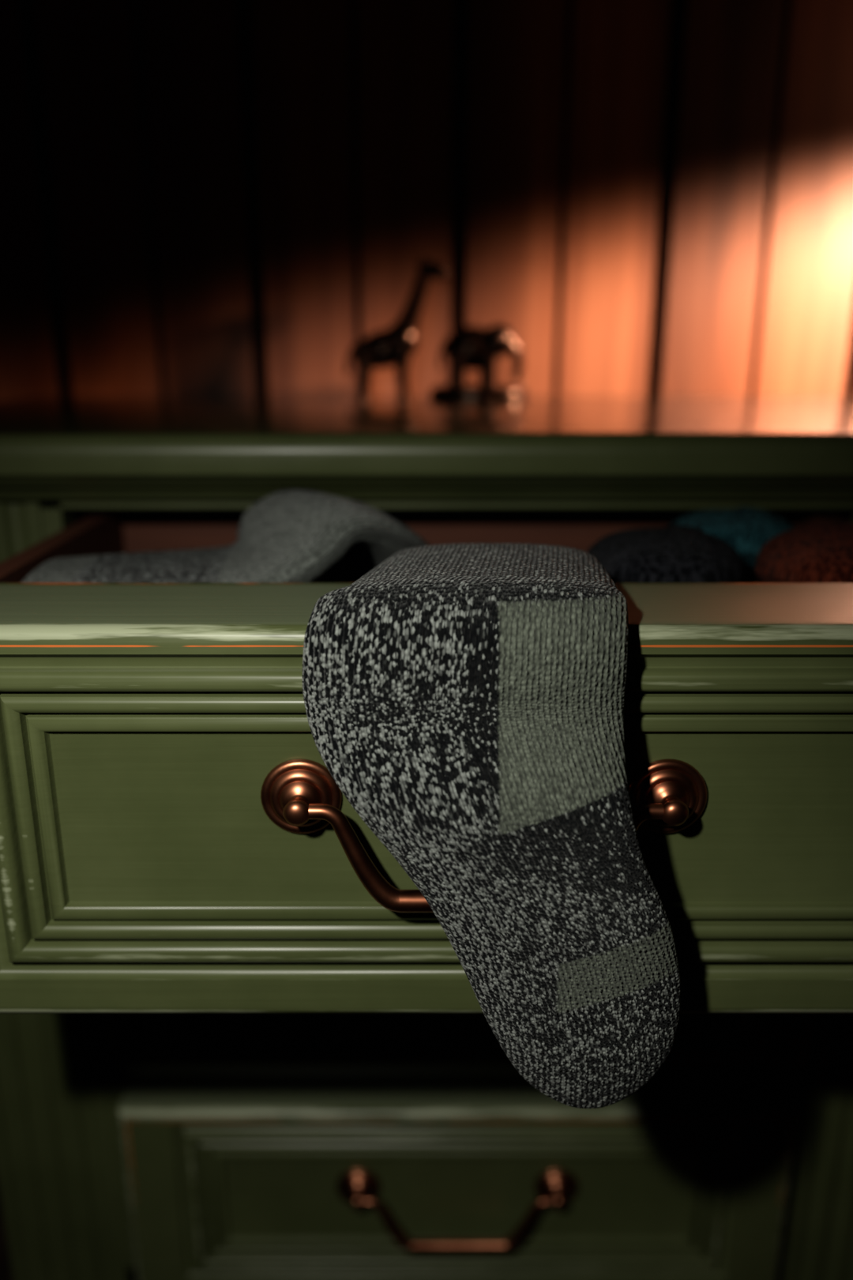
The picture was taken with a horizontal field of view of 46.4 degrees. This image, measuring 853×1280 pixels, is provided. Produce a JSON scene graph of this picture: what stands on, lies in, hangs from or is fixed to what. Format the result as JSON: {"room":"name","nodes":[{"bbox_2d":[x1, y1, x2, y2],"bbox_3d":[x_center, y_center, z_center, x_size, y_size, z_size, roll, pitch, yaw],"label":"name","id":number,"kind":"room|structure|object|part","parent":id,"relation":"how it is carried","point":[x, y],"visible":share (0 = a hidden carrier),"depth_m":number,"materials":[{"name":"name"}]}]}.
{"room":"bedroom","nodes":[
{"label":"bedroom","id":0,"kind":"room"},
{"bbox_2d":[0,1194,13,1279],"bbox_3d":[0.150,0.977,-0.269,3.500,0.050,2.955,0,17,0],"label":"floor","id":1,"kind":"structure","parent":0,"point":[5,1266],"depth_m":0.94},
{"bbox_2d":[0,395,852,1279],"bbox_3d":[0.022,0.241,0.718,0.730,0.780,0.577,0,17,0],"label":"dresser","id":2,"kind":"object","parent":1,"relation":"on","point":[239,1040],"visible":0.82,"depth_m":0.55,"materials":[{"name":"green paint"}]},
{"bbox_2d":[345,254,448,399],"bbox_3d":[-0.025,-0.257,0.821,0.086,0.113,0.029,0,17,0],"label":"giraffe figurine","id":3,"kind":"object","parent":2,"relation":"on","point":[394,345],"visible":1,"depth_m":0.81,"materials":[{"name":"brown metal"}]},
{"bbox_3d":[0.022,0.065,0.413,0.468,0.166,0.069,0,17,0],"label":"drawer","id":4,"kind":"part","parent":2,"relation":"part of","materials":[{"name":"green paint"}]},
{"bbox_3d":[0.022,0.392,0.735,0.468,0.166,0.069,0,17,0],"label":"drawer","id":5,"kind":"part","parent":2,"relation":"part of","materials":[{"name":"green paint"}]},
{"bbox_3d":[0.022,0.200,0.676,0.468,0.166,0.069,0,17,0],"label":"drawer","id":6,"kind":"part","parent":2,"relation":"part of","materials":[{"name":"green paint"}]},
{"bbox_2d":[429,323,527,400],"bbox_3d":[0.043,-0.229,0.819,0.081,0.060,0.049,0,17,0],"label":"elephant figurine","id":7,"kind":"object","parent":2,"relation":"on","point":[468,348],"visible":1,"depth_m":0.81,"materials":[{"name":"brown metal"}]},
{"bbox_2d":[302,542,681,1108],"bbox_3d":[0.025,0.062,0.428,0.138,0.203,0.177,0,17,0],"label":"sock","id":8,"kind":"object","parent":2,"relation":"hanging from","point":[466,701],"visible":1,"depth_m":0.34,"materials":[{"name":"grey fabric"}]},
{"bbox_2d":[311,576,759,583],"bbox_3d":[0.022,0.026,0.553,0.426,0.104,0.214,0,17,0],"label":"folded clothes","id":9,"kind":"object","parent":2,"relation":"on","point":[321,579],"visible":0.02,"depth_m":0.57,"materials":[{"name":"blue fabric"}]},
{"bbox_2d":[20,489,429,583],"bbox_3d":[-0.091,-0.043,0.490,0.210,0.054,0.102,-5,18,-17],"label":"sock","id":10,"kind":"object","parent":9,"relation":"on","point":[288,536],"visible":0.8,"depth_m":0.47,"materials":[{"name":"grey fabric"}]},
{"bbox_2d":[587,524,745,583],"bbox_3d":[0.116,-0.035,0.488,0.082,0.042,0.072,0,17,0],"label":"socks","id":11,"kind":"object","parent":9,"relation":"on","point":[671,554],"visible":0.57,"depth_m":0.46,"materials":[{"name":"grey fabric"}]},
{"bbox_2d":[670,506,795,581],"bbox_3d":[0.168,-0.053,0.550,0.079,0.040,0.055,0,17,0],"label":"socks","id":12,"kind":"object","parent":9,"relation":"on","point":[747,529],"visible":0.51,"depth_m":0.53,"materials":[{"name":"teal fabric"}]},
{"bbox_2d":[755,522,852,583],"bbox_3d":[0.198,-0.033,0.478,0.080,0.045,0.077,0,17,0],"label":"socks","id":13,"kind":"object","parent":9,"relation":"on","point":[815,554],"visible":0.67,"depth_m":0.46,"materials":[{"name":"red fabric"}]},
{"bbox_2d":[0,0,852,402],"bbox_3d":[0.150,-0.623,0.777,3.500,2.400,0.020,0,17,0],"label":"wall","id":14,"kind":"structure","parent":0,"point":[198,197],"depth_m":0.84,"materials":[{"name":"brown wood"}]}
]}

